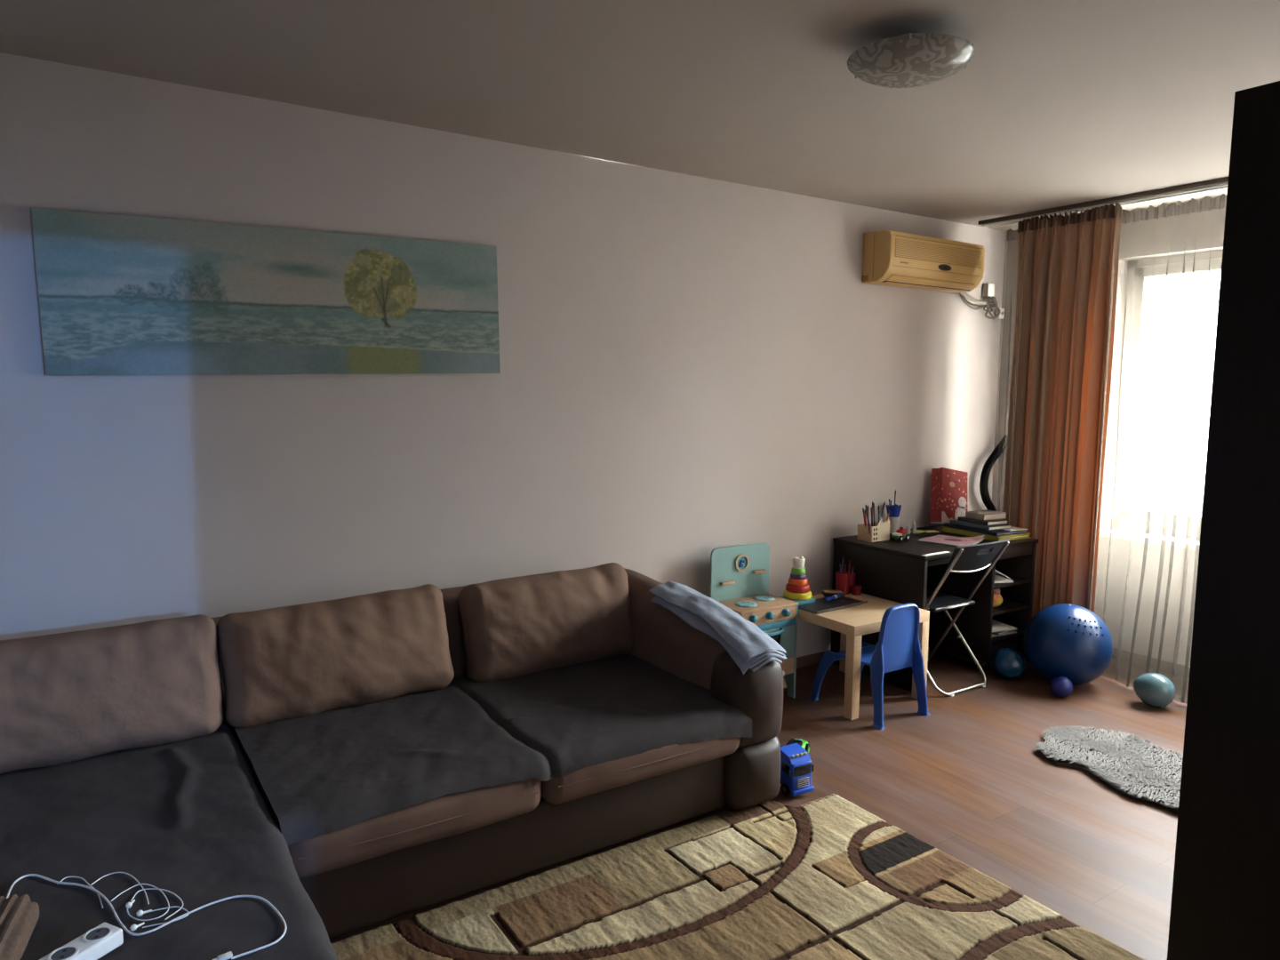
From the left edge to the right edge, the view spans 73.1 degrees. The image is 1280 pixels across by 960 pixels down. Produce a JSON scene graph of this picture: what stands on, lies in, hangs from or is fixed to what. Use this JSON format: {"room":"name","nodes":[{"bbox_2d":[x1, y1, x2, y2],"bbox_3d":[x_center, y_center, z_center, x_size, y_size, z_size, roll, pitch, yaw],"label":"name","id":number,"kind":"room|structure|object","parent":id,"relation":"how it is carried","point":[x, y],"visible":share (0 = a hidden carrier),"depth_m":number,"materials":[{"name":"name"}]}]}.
{"room":"living room","nodes":[
{"label":"living room","id":0,"kind":"room"},
{"bbox_2d":[0,52,1005,657],"bbox_3d":[-0.210,-0.162,4.004,6.559,2.547,0.100,-4,7,-33],"label":"wall","id":1,"kind":"structure","parent":0,"point":[692,366],"depth_m":3.60,"materials":[{"name":"paint"}]},
{"bbox_2d":[31,208,500,375],"bbox_3d":[-1.255,-0.652,3.173,1.598,0.588,0.028,-5,8,-33],"label":"picture","id":2,"kind":"object","parent":1,"relation":"attached to","point":[118,294],"visible":1,"depth_m":3.08,"materials":[{"name":"blue"}]},
{"bbox_2d":[796,649,830,668],"bbox_3d":[-0.273,1.085,4.034,6.159,0.060,0.014,-4,7,-33],"label":"baseboard","id":3,"kind":"structure","parent":1,"relation":"attached to","point":[813,659],"depth_m":4.83,"materials":[{"name":"brown wood"}]},
{"bbox_2d":[861,230,984,292],"bbox_3d":[1.629,-1.235,4.918,0.820,0.284,0.207,-4,7,-33],"label":"air conditioner","id":4,"kind":"object","parent":1,"relation":"attached to","point":[896,259],"visible":1,"depth_m":4.78,"materials":[{"name":"plastic"}]},
{"bbox_2d":[895,237,982,268],"bbox_3d":[1.683,-1.268,4.836,0.755,0.100,0.003,-4,7,-33],"label":"grille","id":5,"kind":"object","parent":4,"relation":"attached to","point":[919,251],"depth_m":4.82,"materials":[{"name":"plastic"}]},
{"bbox_2d":[958,292,1000,319],"bbox_3d":[2.060,-1.091,5.296,0.497,0.190,0.055,-4,8,-37],"label":"bundle","id":6,"kind":"object","parent":4,"relation":"attached to","point":[965,297],"visible":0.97,"depth_m":5.34,"materials":[{"name":"beige plastic"}]},
{"bbox_2d":[982,283,994,296],"bbox_3d":[2.175,-1.185,5.385,0.070,0.080,0.044,-4,7,-33],"label":"junction box","id":7,"kind":"object","parent":1,"relation":"attached to","point":[988,289],"visible":1,"depth_m":5.37,"materials":[{"name":"beige plastic"}]},
{"bbox_2d":[995,307,1004,319],"bbox_3d":[2.286,-1.058,5.475,0.056,0.064,0.040,-4,7,-33],"label":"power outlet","id":8,"kind":"object","parent":1,"relation":"attached to","point":[1002,314],"visible":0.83,"depth_m":5.46,"materials":[{"name":"white plastic"}]},
{"bbox_2d":[0,0,1279,231],"bbox_3d":[1.785,-1.141,0.877,6.559,0.100,7.301,-4,7,-33],"label":"ceiling","id":9,"kind":"structure","parent":0,"point":[1058,103],"depth_m":2.79,"materials":[{"name":"paint"}]},
{"bbox_2d":[847,31,975,87],"bbox_3d":[0.780,-1.217,2.501,0.356,0.111,0.362,-4,7,-33],"label":"ceiling lamp","id":10,"kind":"object","parent":9,"relation":"attached to","point":[909,60],"visible":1,"depth_m":2.42,"materials":[{"name":"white glass"}]},
{"bbox_2d":[977,176,1228,227],"bbox_3d":[2.936,-1.387,3.904,0.155,0.034,3.100,-4,7,-33],"label":"rail","id":11,"kind":"object","parent":9,"relation":"attached to","point":[1217,184],"visible":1,"depth_m":4.45,"materials":[{"name":"brown"}]},
{"bbox_2d":[1002,201,1121,616],"bbox_3d":[2.310,-0.225,4.817,0.090,2.484,0.587,-4,7,-33],"label":"curtain","id":12,"kind":"object","parent":11,"relation":"hanging from","point":[1068,266],"visible":0.85,"depth_m":4.76,"materials":[{"name":"orange fabric"}]},
{"bbox_2d":[997,193,1226,703],"bbox_3d":[2.767,-0.132,4.181,0.165,2.478,2.410,-4,7,-33],"label":"sheer curtain","id":13,"kind":"object","parent":11,"relation":"hanging from","point":[1171,255],"visible":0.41,"depth_m":4.41,"materials":[{"name":"white fabric"}]},
{"bbox_2d":[329,649,1186,959],"bbox_3d":[1.762,1.491,1.158,6.559,0.100,7.301,-4,7,-33],"label":"floor","id":14,"kind":"structure","parent":0,"point":[967,779],"depth_m":3.37,"materials":[{"name":"laminate"}]},
{"bbox_2d":[211,568,783,938],"bbox_3d":[-0.694,0.905,2.538,2.814,0.730,1.965,-4,7,-33],"label":"sofa","id":15,"kind":"object","parent":14,"relation":"on","point":[371,871],"visible":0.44,"depth_m":2.72,"materials":[{"name":"brown fabric"}]},
{"bbox_2d":[0,724,338,959],"bbox_3d":[-1.336,0.935,1.907,1.047,0.143,1.661,-4,7,-33],"label":"throw","id":16,"kind":"object","parent":15,"relation":"on","point":[190,819],"depth_m":2.04,"materials":[{"name":"grey fabric"}]},
{"bbox_2d":[0,894,39,959],"bbox_3d":[-1.237,0.890,1.618,0.135,0.095,0.312,-2,7,-21],"label":"cloth","id":17,"kind":"object","parent":16,"relation":"on","point":[19,916],"visible":1,"depth_m":1.67,"materials":[{"name":"fabric"}]},
{"bbox_2d":[48,944,79,959],"bbox_3d":[-1.090,0.896,1.631,0.049,0.002,0.049,1,6,5],"label":"socket","id":18,"kind":"object","parent":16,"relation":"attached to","point":[66,952],"depth_m":1.63,"materials":[{"name":"grey plastic"}]},
{"bbox_2d":[82,925,111,942],"bbox_3d":[-1.063,0.889,1.691,0.049,0.002,0.049,-4,7,-33],"label":"socket","id":19,"kind":"object","parent":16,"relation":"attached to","point":[100,933],"depth_m":1.69,"materials":[{"name":"grey plastic"}]},
{"bbox_2d":[0,614,223,774],"bbox_3d":[-1.770,0.654,2.568,0.943,0.387,0.280,-4,7,-33],"label":"cushion","id":20,"kind":"object","parent":16,"relation":"on","point":[68,697],"visible":1,"depth_m":2.57,"materials":[{"name":"brown fabric"}]},
{"bbox_2d":[57,872,189,930],"bbox_3d":[-1.124,0.903,1.887,0.373,0.018,0.119,4,7,32],"label":"earphones","id":21,"kind":"object","parent":16,"relation":"on","point":[128,905],"visible":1,"depth_m":1.84,"materials":[{"name":"white plastic"}]},
{"bbox_2d":[6,873,287,959],"bbox_3d":[-1.074,0.919,1.757,0.692,0.017,0.316,1,6,8],"label":"charging cable","id":22,"kind":"object","parent":16,"relation":"on","point":[227,956],"visible":0.92,"depth_m":1.82,"materials":[{"name":"white plastic"}]},
{"bbox_2d":[230,725,541,878],"bbox_3d":[-0.859,0.912,2.809,0.745,0.171,0.990,-4,7,-33],"label":"seat cushion","id":23,"kind":"object","parent":15,"relation":"on","point":[451,815],"depth_m":2.39,"materials":[{"name":"grey fabric"}]},
{"bbox_2d":[232,654,751,845],"bbox_3d":[-0.482,0.848,2.960,1.562,0.129,0.839,-4,7,-33],"label":"throw","id":24,"kind":"object","parent":15,"relation":"on","point":[330,771],"visible":0.88,"depth_m":2.77,"materials":[{"name":"grey fabric"}]},
{"bbox_2d":[216,584,454,727],"bbox_3d":[-1.054,0.609,3.048,0.783,0.398,0.293,-4,7,-33],"label":"cushion","id":25,"kind":"object","parent":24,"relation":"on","point":[303,660],"visible":1,"depth_m":2.93,"materials":[{"name":"brown fabric"}]},
{"bbox_2d":[458,562,632,681],"bbox_3d":[-0.360,0.573,3.500,0.741,0.406,0.280,-4,7,-36],"label":"cushion","id":26,"kind":"object","parent":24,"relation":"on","point":[515,627],"visible":0.94,"depth_m":3.37,"materials":[{"name":"brown fabric"}]},
{"bbox_2d":[453,672,740,804],"bbox_3d":[-0.217,0.872,3.231,0.777,0.170,0.990,-4,7,-33],"label":"seat cushion","id":27,"kind":"object","parent":15,"relation":"on","point":[593,780],"depth_m":2.78,"materials":[{"name":"grey fabric"}]},
{"bbox_2d":[648,581,787,674],"bbox_3d":[0.287,0.549,3.306,0.224,0.199,0.659,-4,7,-33],"label":"blanket","id":28,"kind":"object","parent":15,"relation":"on","point":[747,644],"visible":1,"depth_m":3.21,"materials":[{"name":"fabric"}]},
{"bbox_2d":[331,793,1144,959],"bbox_3d":[0.287,1.305,2.222,1.942,0.017,1.525,-4,7,-33],"label":"rug","id":29,"kind":"object","parent":14,"relation":"on","point":[828,877],"visible":0.99,"depth_m":2.55,"materials":[{"name":"carpet"}]},
{"bbox_2d":[709,542,798,697],"bbox_3d":[0.578,0.717,4.278,0.379,0.755,0.276,-4,7,-33],"label":"toy kitchen","id":30,"kind":"object","parent":14,"relation":"on","point":[739,574],"visible":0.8,"depth_m":4.29,"materials":[{"name":"teal paint"}]},
{"bbox_2d":[737,556,746,569],"bbox_3d":[0.512,0.417,4.350,0.068,0.068,0.003,-4,7,-33],"label":"clock","id":31,"kind":"object","parent":30,"relation":"on","point":[741,560],"depth_m":4.35,"materials":[{"name":"teal"}]},
{"bbox_2d":[718,593,798,615],"bbox_3d":[0.569,0.613,4.271,0.367,0.012,0.230,-4,7,-33],"label":"countertop","id":32,"kind":"structure","parent":30,"relation":"on","point":[779,602],"depth_m":4.24,"materials":[{"name":"brown wood"}]},
{"bbox_2d":[780,738,810,754],"bbox_3d":[0.648,1.129,3.613,0.089,0.078,0.170,4,7,28],"label":"toy car","id":33,"kind":"object","parent":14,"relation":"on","point":[804,744],"visible":0.3,"depth_m":3.62,"materials":[{"name":"green plastic"}]},
{"bbox_2d":[779,743,814,796],"bbox_3d":[0.560,1.109,3.374,0.120,0.168,0.261,-3,7,-28],"label":"toy truck","id":34,"kind":"object","parent":14,"relation":"on","point":[796,767],"visible":0.73,"depth_m":3.28,"materials":[{"name":"blue plastic"}]},
{"bbox_2d":[796,776,809,788],"bbox_3d":[0.618,1.147,3.271,0.060,0.036,0.007,-3,7,-28],"label":"grille","id":35,"kind":"object","parent":34,"relation":"attached to","point":[802,781],"depth_m":3.27,"materials":[{"name":"silver metal"}]},
{"bbox_2d":[783,592,929,719],"bbox_3d":[1.067,0.863,4.387,0.535,0.450,0.540,-4,7,-33],"label":"side table","id":36,"kind":"object","parent":14,"relation":"on","point":[852,622],"visible":0.52,"depth_m":4.14,"materials":[{"name":"brown wood"}]},
{"bbox_2d":[798,596,867,614],"bbox_3d":[0.959,0.628,4.396,0.380,0.013,0.204,-4,8,-36],"label":"pad","id":37,"kind":"object","parent":36,"relation":"on","point":[820,606],"visible":0.96,"depth_m":4.37,"materials":[{"name":"black plastic"}]},
{"bbox_2d":[778,596,815,605],"bbox_3d":[0.800,0.614,4.423,0.145,0.022,0.130,-4,8,-36],"label":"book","id":38,"kind":"object","parent":37,"relation":"on","point":[812,600],"visible":0.32,"depth_m":4.38,"materials":[{"name":"teal paper"}]},
{"bbox_2d":[783,555,812,599],"bbox_3d":[0.810,0.495,4.419,0.148,0.214,0.148,-4,7,-33],"label":"stacking toy","id":39,"kind":"object","parent":38,"relation":"on","point":[797,588],"visible":1,"depth_m":4.38,"materials":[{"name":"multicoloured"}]},
{"bbox_2d":[792,555,805,568],"bbox_3d":[0.811,0.419,4.411,0.066,0.060,0.066,-4,7,-33],"label":"cup","id":40,"kind":"object","parent":39,"relation":"on","point":[798,562],"depth_m":4.39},
{"bbox_2d":[824,593,840,601],"bbox_3d":[0.999,0.610,4.471,0.020,0.020,0.140,6,8,40],"label":"marker pen","id":41,"kind":"object","parent":37,"relation":"on","point":[835,596],"visible":1,"depth_m":4.46,"materials":[{"name":"blue plastic"}]},
{"bbox_2d":[821,590,845,596],"bbox_3d":[1.025,0.600,4.577,0.110,0.021,0.060,0,6,-3],"label":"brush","id":42,"kind":"object","parent":36,"relation":"on","point":[826,593],"visible":0.99,"depth_m":4.55,"materials":[{"name":"black"}]},
{"bbox_2d":[836,571,861,595],"bbox_3d":[1.121,0.553,4.634,0.130,0.115,0.124,-4,7,-33],"label":"pen holder","id":43,"kind":"object","parent":36,"relation":"on","point":[845,583],"visible":0.9,"depth_m":4.61,"materials":[{"name":"red plastic"}]},
{"bbox_2d":[836,571,849,594],"bbox_3d":[1.088,0.553,4.631,0.072,0.115,0.072,-4,7,-33],"label":"cup","id":44,"kind":"object","parent":43,"relation":"on","point":[843,580],"depth_m":4.60,"materials":[{"name":"red plastic"}]},
{"bbox_2d":[848,572,855,592],"bbox_3d":[1.131,0.556,4.675,0.068,0.100,0.068,-4,7,-33],"label":"cup","id":45,"kind":"object","parent":43,"relation":"on","point":[852,578],"depth_m":4.64,"materials":[{"name":"red plastic"}]},
{"bbox_2d":[851,584,861,595],"bbox_3d":[1.159,0.590,4.620,0.052,0.045,0.052,-4,7,-33],"label":"cup","id":46,"kind":"object","parent":36,"relation":"on","point":[856,589],"depth_m":4.60,"materials":[{"name":"red plastic"}]},
{"bbox_2d":[808,603,930,729],"bbox_3d":[1.114,0.834,4.189,0.363,0.550,0.473,-4,7,-33],"label":"child chair","id":47,"kind":"object","parent":14,"relation":"on","point":[898,647],"visible":0.89,"depth_m":4.04,"materials":[{"name":"blue plastic"}]},
{"bbox_2d":[830,524,1038,692],"bbox_3d":[1.655,0.684,4.867,0.973,0.715,0.623,-4,7,-33],"label":"desk","id":48,"kind":"object","parent":14,"relation":"on","point":[896,571],"visible":0.59,"depth_m":4.75,"materials":[{"name":"brown wood"}]},
{"bbox_2d":[857,516,890,542],"bbox_3d":[1.295,0.263,4.772,0.150,0.135,0.101,-4,7,-33],"label":"pencil holder","id":49,"kind":"object","parent":48,"relation":"on","point":[881,532],"visible":0.97,"depth_m":4.74,"materials":[{"name":"brown wood"}]},
{"bbox_2d":[862,508,865,527],"bbox_3d":[1.234,0.239,4.725,0.048,0.181,0.010,-3,7,-28],"label":"pencil","id":50,"kind":"object","parent":49,"relation":"in","point":[862,508],"visible":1,"depth_m":4.71,"materials":[{"name":"red"}]},
{"bbox_2d":[866,512,870,533],"bbox_3d":[1.247,0.252,4.698,0.044,0.162,0.010,-4,7,-33],"label":"pencil","id":51,"kind":"object","parent":49,"relation":"in","point":[867,512],"visible":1,"depth_m":4.69,"materials":[{"name":"purple"}]},
{"bbox_2d":[872,503,875,526],"bbox_3d":[1.289,0.226,4.742,0.023,0.205,0.010,5,8,38],"label":"pencil","id":52,"kind":"object","parent":49,"relation":"in","point":[873,503],"visible":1,"depth_m":4.74,"materials":[{"name":"grey"}]},
{"bbox_2d":[881,501,885,519],"bbox_3d":[1.345,0.222,4.808,0.052,0.201,0.010,-4,8,-37],"label":"pencil","id":53,"kind":"object","parent":49,"relation":"in","point":[884,501],"visible":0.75,"depth_m":4.81,"materials":[{"name":"grey"}]},
{"bbox_2d":[888,516,899,533],"bbox_3d":[1.470,0.259,5.015,0.072,0.096,0.072,-4,7,-33],"label":"cup","id":54,"kind":"object","parent":48,"relation":"on","point":[894,522],"visible":0.66,"depth_m":4.99,"materials":[{"name":"grey plastic"}]},
{"bbox_2d":[886,504,901,517],"bbox_3d":[1.471,0.182,5.007,0.088,0.074,0.088,-4,7,-33],"label":"cup","id":55,"kind":"object","parent":54,"relation":"on","point":[894,511],"visible":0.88,"depth_m":4.98,"materials":[{"name":"blue plastic"}]},
{"bbox_2d":[890,527,909,541],"bbox_3d":[1.441,0.295,4.771,0.104,0.074,0.060,-4,8,-39],"label":"toy car","id":56,"kind":"object","parent":48,"relation":"on","point":[900,534],"visible":1,"depth_m":4.75,"materials":[{"name":"green plastic"}]},
{"bbox_2d":[905,522,910,534],"bbox_3d":[1.550,0.276,4.986,0.024,0.069,0.024,-4,7,-33],"label":"glue bottle","id":57,"kind":"object","parent":48,"relation":"on","point":[908,528],"visible":1,"depth_m":4.98,"materials":[{"name":"grey plastic"}]},
{"bbox_2d":[912,519,916,533],"bbox_3d":[1.591,0.267,5.006,0.024,0.083,0.024,-4,7,-33],"label":"glue bottle","id":58,"kind":"object","parent":48,"relation":"on","point":[914,526],"visible":1,"depth_m":5.00,"materials":[{"name":"grey plastic"}]},
{"bbox_2d":[910,529,924,533],"bbox_3d":[1.620,0.301,5.047,0.064,0.008,0.100,6,9,44],"label":"notepad","id":59,"kind":"object","parent":48,"relation":"on","point":[917,531],"visible":0.59,"depth_m":5.03,"materials":[{"name":"yellow paper"}]},
{"bbox_2d":[924,529,938,532],"bbox_3d":[1.704,0.301,5.055,0.075,0.008,0.048,-1,6,-13],"label":"notepad","id":60,"kind":"object","parent":48,"relation":"on","point":[931,531],"visible":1,"depth_m":5.04,"materials":[{"name":"yellow"}]},
{"bbox_2d":[921,551,948,556],"bbox_3d":[1.501,0.374,4.377,0.200,0.003,0.024,-4,7,-35],"label":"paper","id":61,"kind":"object","parent":48,"relation":"on","point":[938,553],"visible":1,"depth_m":4.37,"materials":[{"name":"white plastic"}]},
{"bbox_2d":[929,467,967,525],"bbox_3d":[1.879,0.108,5.234,0.308,0.382,0.129,-4,7,-33],"label":"gift bag","id":62,"kind":"object","parent":48,"relation":"on","point":[949,487],"visible":0.91,"depth_m":5.18,"materials":[{"name":"paper"}]},
{"bbox_2d":[919,534,984,545],"bbox_3d":[1.718,0.318,4.748,0.270,0.041,0.250,6,9,44],"label":"magazine","id":63,"kind":"object","parent":48,"relation":"on","point":[938,539],"visible":0.99,"depth_m":4.74,"materials":[{"name":"pink paper"}]},
{"bbox_2d":[942,526,1030,541],"bbox_3d":[1.989,0.301,4.972,0.265,0.030,0.390,-3,7,-29],"label":"binder","id":64,"kind":"object","parent":48,"relation":"on","point":[945,529],"visible":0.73,"depth_m":4.85,"materials":[{"name":"yellow"}]},
{"bbox_2d":[944,522,1028,535],"bbox_3d":[1.987,0.277,4.969,0.255,0.018,0.375,-3,7,-27],"label":"folder","id":65,"kind":"object","parent":64,"relation":"on","point":[995,532],"visible":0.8,"depth_m":4.84,"materials":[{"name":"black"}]},
{"bbox_2d":[949,519,1011,530],"bbox_3d":[1.958,0.254,4.965,0.185,0.020,0.280,-3,7,-27],"label":"book","id":66,"kind":"object","parent":65,"relation":"on","point":[954,522],"visible":0.77,"depth_m":4.88,"materials":[{"name":"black paper"}]},
{"bbox_2d":[957,516,1007,525],"bbox_3d":[1.975,0.232,4.974,0.165,0.022,0.215,-3,7,-27],"label":"book","id":67,"kind":"object","parent":66,"relation":"on","point":[996,522],"visible":0.8,"depth_m":4.90,"materials":[{"name":"grey paper"}]},
{"bbox_2d":[965,510,1006,520],"bbox_3d":[2.001,0.203,4.987,0.185,0.034,0.135,-3,7,-27],"label":"book","id":68,"kind":"object","parent":67,"relation":"on","point":[980,515],"visible":1,"depth_m":4.95,"materials":[{"name":"brown paper"}]},
{"bbox_2d":[1001,526,1027,530],"bbox_3d":[2.090,0.272,4.924,0.130,0.004,0.185,-2,7,-23],"label":"loose papers","id":69,"kind":"object","parent":65,"relation":"on","point":[1012,528],"visible":0.49,"depth_m":4.86,"materials":[{"name":"white paper"}]},
{"bbox_2d":[992,588,1002,607],"bbox_3d":[1.964,0.652,4.828,0.126,0.116,0.102,-4,7,-33],"label":"plush toy","id":70,"kind":"object","parent":48,"relation":"on","point":[997,598],"visible":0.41,"depth_m":4.80,"materials":[{"name":"fabric"}]},
{"bbox_2d":[994,569,1013,583],"bbox_3d":[1.972,0.507,4.838,0.152,0.105,0.180,-1,6,-13],"label":"papers","id":71,"kind":"object","parent":48,"relation":"on","point":[997,579],"visible":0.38,"depth_m":4.79,"materials":[{"name":"white paper"}]},
{"bbox_2d":[991,630,1016,637],"bbox_3d":[1.974,0.847,4.897,0.200,0.010,0.232,-2,7,-25],"label":"book","id":72,"kind":"object","parent":48,"relation":"on","point":[1012,631],"visible":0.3,"depth_m":4.80,"materials":[{"name":"grey paper"}]},
{"bbox_2d":[992,626,1015,635],"bbox_3d":[1.974,0.833,4.895,0.200,0.010,0.232,-4,8,-39],"label":"book","id":73,"kind":"object","parent":72,"relation":"on","point":[1000,632],"visible":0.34,"depth_m":4.76,"materials":[{"name":"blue paper"}]},
{"bbox_2d":[992,619,1016,631],"bbox_3d":[1.975,0.823,4.894,0.200,0.010,0.232,-2,6,-19],"label":"book","id":74,"kind":"object","parent":73,"relation":"on","point":[996,626],"visible":0.31,"depth_m":4.83,"materials":[{"name":"grey paper"}]},
{"bbox_2d":[984,654,1025,667],"bbox_3d":[1.892,0.983,5.057,0.331,0.016,0.585,-4,7,-33],"label":"shelf","id":75,"kind":"object","parent":48,"relation":"attached to","point":[988,663],"depth_m":4.73,"materials":[{"name":"brown wood"}]},
{"bbox_2d":[991,628,1024,642],"bbox_3d":[1.893,0.844,5.042,0.331,0.016,0.585,-4,7,-33],"label":"shelf","id":76,"kind":"object","parent":48,"relation":"attached to","point":[1020,632],"depth_m":4.80,"materials":[{"name":"brown wood"}]},
{"bbox_2d":[992,599,1028,615],"bbox_3d":[1.894,0.697,5.026,0.331,0.016,0.585,-4,7,-33],"label":"shelf","id":77,"kind":"object","parent":48,"relation":"attached to","point":[1008,605],"depth_m":4.86,"materials":[{"name":"brown wood"}]},
{"bbox_2d":[993,573,1029,589],"bbox_3d":[1.896,0.550,5.011,0.331,0.016,0.585,-4,7,-33],"label":"shelf","id":78,"kind":"object","parent":48,"relation":"attached to","point":[1019,579],"depth_m":4.86,"materials":[{"name":"brown wood"}]},
{"bbox_2d":[925,538,1010,696],"bbox_3d":[1.593,0.681,4.530,0.432,0.791,0.509,-4,7,-33],"label":"folding chair","id":79,"kind":"object","parent":14,"relation":"on","point":[964,558],"visible":0.7,"depth_m":4.40,"materials":[{"name":"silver metal"}]},
{"bbox_2d":[979,444,998,511],"bbox_3d":[2.268,0.345,5.525,0.262,1.259,0.089,-4,7,-33],"label":"hose","id":80,"kind":"object","parent":14,"relation":"on","point":[992,459],"visible":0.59,"depth_m":5.45,"materials":[{"name":"black plastic"}]},
{"bbox_2d":[992,648,1025,679],"bbox_3d":[1.989,0.988,4.646,0.170,0.166,0.170,2,6,11],"label":"balloon","id":81,"kind":"object","parent":14,"relation":"on","point":[1009,663],"visible":1,"depth_m":4.59,"materials":[{"name":"blue rubber"}]},
{"bbox_2d":[1049,676,1072,696],"bbox_3d":[2.136,1.048,4.373,0.104,0.104,0.104,-4,7,-33],"label":"ball","id":82,"kind":"object","parent":14,"relation":"on","point":[1060,686],"visible":1,"depth_m":4.34,"materials":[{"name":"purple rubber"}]},
{"bbox_2d":[1023,603,1112,685],"bbox_3d":[2.259,0.867,4.558,0.425,0.427,0.425,-4,7,-33],"label":"exercise ball","id":83,"kind":"object","parent":14,"relation":"on","point":[1069,641],"visible":0.91,"depth_m":4.41,"materials":[{"name":"blue rubber"}]},
{"bbox_2d":[1033,725,1183,812],"bbox_3d":[2.079,1.176,3.518,0.643,0.030,0.925,-4,7,-33],"label":"sheepskin rug","id":84,"kind":"object","parent":14,"relation":"on","point":[1135,767],"visible":0.6,"depth_m":3.58,"materials":[{"name":"white fur"}]},
{"bbox_2d":[1133,672,1181,707],"bbox_3d":[2.539,1.035,4.255,0.171,0.166,0.172,0,6,-4],"label":"balloon","id":85,"kind":"object","parent":14,"relation":"on","point":[1156,690],"visible":1,"depth_m":4.20,"materials":[{"name":"teal rubber"}]},
{"bbox_2d":[1167,80,1279,959],"bbox_3d":[1.564,0.347,1.639,0.872,2.070,0.620,-4,7,-33],"label":"wardrobe","id":86,"kind":"object","parent":14,"relation":"on","point":[1225,905],"visible":1,"depth_m":1.55,"materials":[{"name":"brown wood"}]},
{"bbox_2d":[992,197,1214,511],"bbox_3d":[3.352,-0.159,4.271,0.280,2.547,3.381,-4,7,-33],"label":"wall","id":87,"kind":"structure","parent":0,"point":[995,486],"depth_m":5.57,"materials":[{"name":"paint"}]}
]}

